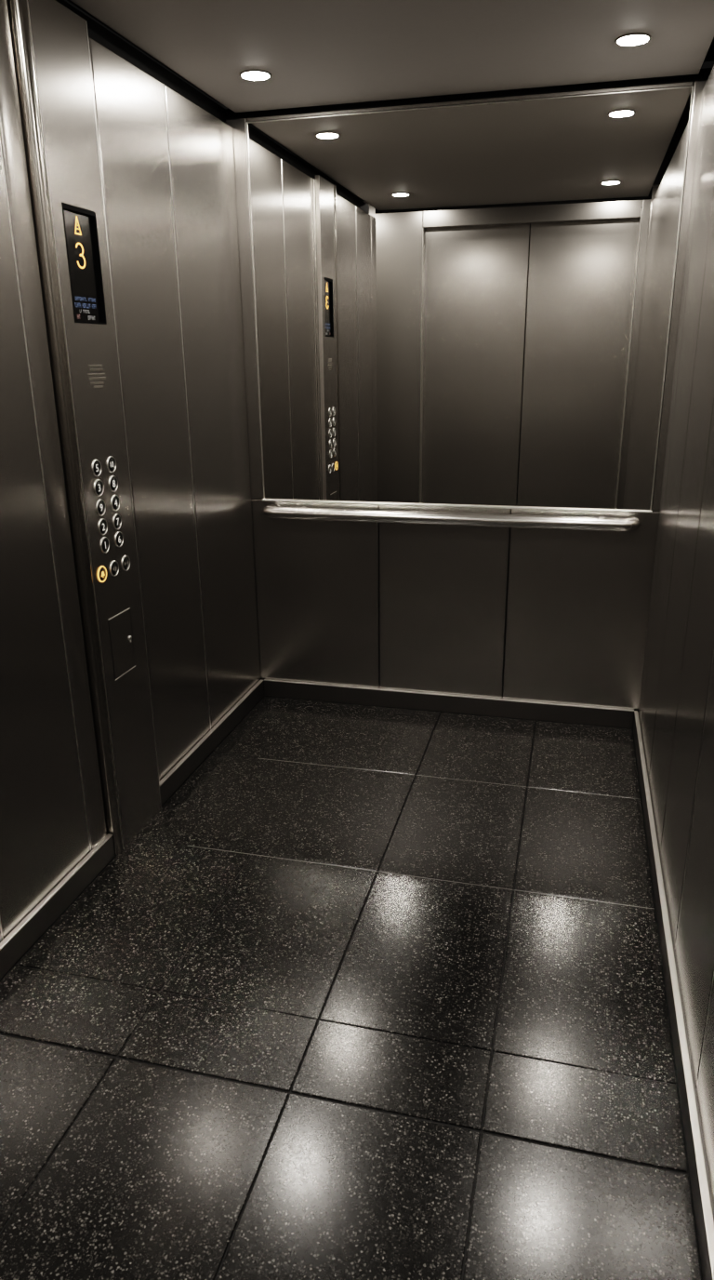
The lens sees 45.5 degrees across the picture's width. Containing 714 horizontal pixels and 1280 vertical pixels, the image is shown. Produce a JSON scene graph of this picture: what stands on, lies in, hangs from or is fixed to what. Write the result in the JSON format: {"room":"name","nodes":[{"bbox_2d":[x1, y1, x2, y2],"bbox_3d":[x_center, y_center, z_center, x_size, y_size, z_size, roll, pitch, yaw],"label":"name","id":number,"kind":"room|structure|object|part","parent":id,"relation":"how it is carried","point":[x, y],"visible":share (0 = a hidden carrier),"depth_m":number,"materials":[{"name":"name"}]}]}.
{"room":"elevator interior","nodes":[
{"label":"elevator interior","id":0,"kind":"room"},
{"bbox_2d":[0,0,260,942],"bbox_3d":[-0.799,-0.522,2.548,0.085,2.430,2.490,4,19,14],"label":"wall","id":1,"kind":"structure","parent":0,"point":[166,148],"depth_m":2.79,"materials":[{"name":"black"}]},
{"bbox_3d":[-0.907,-0.362,2.071,0.042,2.278,0.426,4,19,14],"label":"wall panel","id":2,"kind":"part","parent":1,"relation":"part of","materials":[{"name":"metal"}]},
{"bbox_2d":[0,0,106,848],"bbox_3d":[-0.833,-0.446,2.311,0.040,2.273,0.089,4,19,14],"label":"trim","id":3,"kind":"structure","parent":1,"relation":"attached to","point":[11,135],"depth_m":2.24,"materials":[{"name":"metal"}]},
{"bbox_2d":[0,833,115,979],"bbox_3d":[-0.926,0.819,2.249,0.041,0.083,1.043,4,19,14],"label":"baseboard","id":4,"kind":"structure","parent":1,"relation":"attached to","point":[12,947],"depth_m":2.41,"materials":[{"name":"silver metal"}]},
{"bbox_2d":[6,0,123,855],"bbox_3d":[-0.804,-0.438,2.386,0.062,2.374,0.042,4,19,14],"label":"post","id":5,"kind":"object","parent":1,"relation":"attached to","point":[18,9],"visible":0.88,"depth_m":2.29,"materials":[{"name":"silver metal"}]},
{"bbox_2d":[26,0,161,848],"bbox_3d":[-0.749,-0.485,2.525,0.028,2.374,0.271,4,19,14],"label":"control panel","id":6,"kind":"object","parent":1,"relation":"attached to","point":[59,35],"visible":1,"depth_m":2.44,"materials":[{"name":"metal"}]},
{"bbox_2d":[87,364,106,387],"bbox_3d":[-0.744,-0.754,2.434,0.001,0.063,0.097,4,19,14],"label":"speaker grille","id":7,"kind":"object","parent":6,"relation":"attached to","point":[96,373],"depth_m":2.43,"materials":[{"name":"grey metal"}]},
{"bbox_3d":[-0.745,-0.566,2.670,0.045,2.278,0.044,4,19,14],"label":"wall panel","id":8,"kind":"part","parent":1,"relation":"part of","materials":[{"name":"metal"}]},
{"bbox_3d":[-0.685,-0.644,2.902,0.042,2.278,0.448,4,19,14],"label":"wall panel","id":9,"kind":"part","parent":1,"relation":"part of","materials":[{"name":"metal"}]},
{"bbox_2d":[159,680,264,805],"bbox_3d":[-0.591,0.393,3.503,0.041,0.083,1.085,4,19,14],"label":"baseboard","id":10,"kind":"structure","parent":1,"relation":"attached to","point":[196,755],"depth_m":3.41,"materials":[{"name":"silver metal"}]},
{"bbox_3d":[-0.557,-0.806,3.377,0.042,2.278,0.573,4,19,14],"label":"wall panel","id":11,"kind":"part","parent":1,"relation":"part of","materials":[{"name":"metal"}]},
{"bbox_2d":[0,695,703,1279],"bbox_3d":[-0.093,0.977,2.034,4.100,0.100,4.140,4,19,14],"label":"floor","id":12,"kind":"structure","parent":0,"point":[374,993],"depth_m":2.03,"materials":[{"name":"black stone"}]},
{"bbox_2d":[67,0,713,104],"bbox_3d":[0.053,-1.676,1.950,1.862,0.060,2.530,4,19,14],"label":"trim","id":13,"kind":"structure","parent":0,"point":[710,57],"depth_m":2.80,"materials":[{"name":"black metal"}]},
{"bbox_2d":[70,0,713,112],"bbox_3d":[0.042,-1.599,1.925,1.662,0.050,2.430,4,19,14],"label":"ceiling","id":14,"kind":"structure","parent":0,"point":[315,52],"depth_m":2.53,"materials":[{"name":"grey paint"}]},
{"bbox_2d":[240,69,271,80],"bbox_3d":[-0.334,-1.861,2.808,0.105,0.007,0.105,4,19,14],"label":"recessed light","id":15,"kind":"object","parent":14,"relation":"in","point":[250,74],"visible":1,"depth_m":2.79,"materials":[{"name":"white"}]},
{"bbox_2d":[614,32,652,46],"bbox_3d":[0.820,-1.780,2.526,0.105,0.007,0.105,4,19,14],"label":"recessed light","id":16,"kind":"object","parent":14,"relation":"in","point":[636,38],"visible":1,"depth_m":2.51,"materials":[{"name":"white"}]},
{"bbox_2d":[225,67,712,719],"bbox_3d":[0.367,-0.848,3.477,1.862,2.430,0.088,4,19,14],"label":"wall","id":17,"kind":"structure","parent":0,"point":[553,616],"depth_m":3.62,"materials":[{"name":"black metal"}]},
{"bbox_3d":[-0.453,-1.316,3.516,0.086,1.460,0.048,4,19,14],"label":"wall panel","id":18,"kind":"part","parent":17,"relation":"part of","materials":[{"name":"metal"}]},
{"bbox_3d":[-0.190,-0.205,3.824,0.598,0.846,0.045,4,19,14],"label":"wall panel","id":19,"kind":"part","parent":17,"relation":"part of","materials":[{"name":"metal"}]},
{"bbox_3d":[0.370,-0.166,3.688,0.551,0.846,0.045,4,19,14],"label":"wall panel","id":20,"kind":"part","parent":17,"relation":"part of","materials":[{"name":"metal"}]},
{"bbox_2d":[264,679,634,728],"bbox_3d":[0.372,0.275,3.817,1.660,0.083,0.041,4,19,14],"label":"baseboard","id":21,"kind":"structure","parent":17,"relation":"attached to","point":[616,717],"depth_m":3.79,"materials":[{"name":"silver metal"}]},
{"bbox_2d":[263,503,640,532],"bbox_3d":[0.350,-0.504,3.497,1.562,0.053,0.103,4,19,14],"label":"handrail","id":22,"kind":"object","parent":17,"relation":"attached to","point":[603,523],"visible":1,"depth_m":3.44,"materials":[{"name":"silver metal"}]},
{"bbox_2d":[246,86,693,513],"bbox_3d":[0.366,-1.241,3.297,1.618,1.447,0.034,4,19,14],"label":"mirror","id":23,"kind":"object","parent":17,"relation":"attached to","point":[466,305],"visible":1,"depth_m":3.27,"materials":[{"name":"silver mirror"}]},
{"bbox_3d":[0.363,-1.942,3.085,1.612,0.016,0.048,4,19,14],"label":"wall panel","id":24,"kind":"part","parent":17,"relation":"part of","materials":[{"name":"metal"}]},
{"bbox_3d":[0.931,-0.127,3.551,0.600,0.846,0.045,4,19,14],"label":"wall panel","id":25,"kind":"part","parent":17,"relation":"part of","materials":[{"name":"metal"}]},
{"bbox_3d":[1.181,-1.201,3.117,0.058,1.460,0.048,4,19,14],"label":"wall panel","id":26,"kind":"part","parent":17,"relation":"part of","materials":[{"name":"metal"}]},
{"bbox_2d":[639,66,713,1205],"bbox_3d":[0.923,-0.401,2.128,0.086,2.430,2.490,4,19,14],"label":"wall","id":27,"kind":"structure","parent":0,"point":[676,710],"depth_m":2.34,"materials":[{"name":"black"}]},
{"bbox_2d":[633,710,713,1279],"bbox_3d":[0.893,0.718,2.483,0.041,0.083,2.430,4,19,14],"label":"baseboard","id":28,"kind":"structure","parent":27,"relation":"attached to","point":[699,1170],"depth_m":1.88,"materials":[{"name":"silver metal"}]},
{"bbox_3d":[1.178,-0.750,3.150,0.042,2.278,0.172,4,19,14],"label":"wall panel","id":29,"kind":"part","parent":27,"relation":"part of","materials":[{"name":"metal"}]},
{"bbox_3d":[1.102,-0.653,2.864,0.042,2.278,0.438,4,19,14],"label":"wall panel","id":30,"kind":"part","parent":27,"relation":"part of","materials":[{"name":"metal"}]},
{"bbox_3d":[0.987,-0.507,2.434,0.042,2.278,0.483,4,19,14],"label":"wall panel","id":31,"kind":"part","parent":27,"relation":"part of","materials":[{"name":"metal"}]},
{"bbox_3d":[0.871,-0.360,2.003,0.042,2.278,0.443,4,19,14],"label":"wall panel","id":32,"kind":"part","parent":27,"relation":"part of","materials":[{"name":"metal"}]},
{"bbox_3d":[0.761,-0.220,1.590,0.042,2.278,0.443,4,19,14],"label":"wall panel","id":33,"kind":"part","parent":27,"relation":"part of","materials":[{"name":"metal"}]},
{"bbox_3d":[0.667,-0.102,1.241,0.042,2.278,0.303,4,19,14],"label":"wall panel","id":34,"kind":"part","parent":27,"relation":"part of","materials":[{"name":"metal"}]}
]}

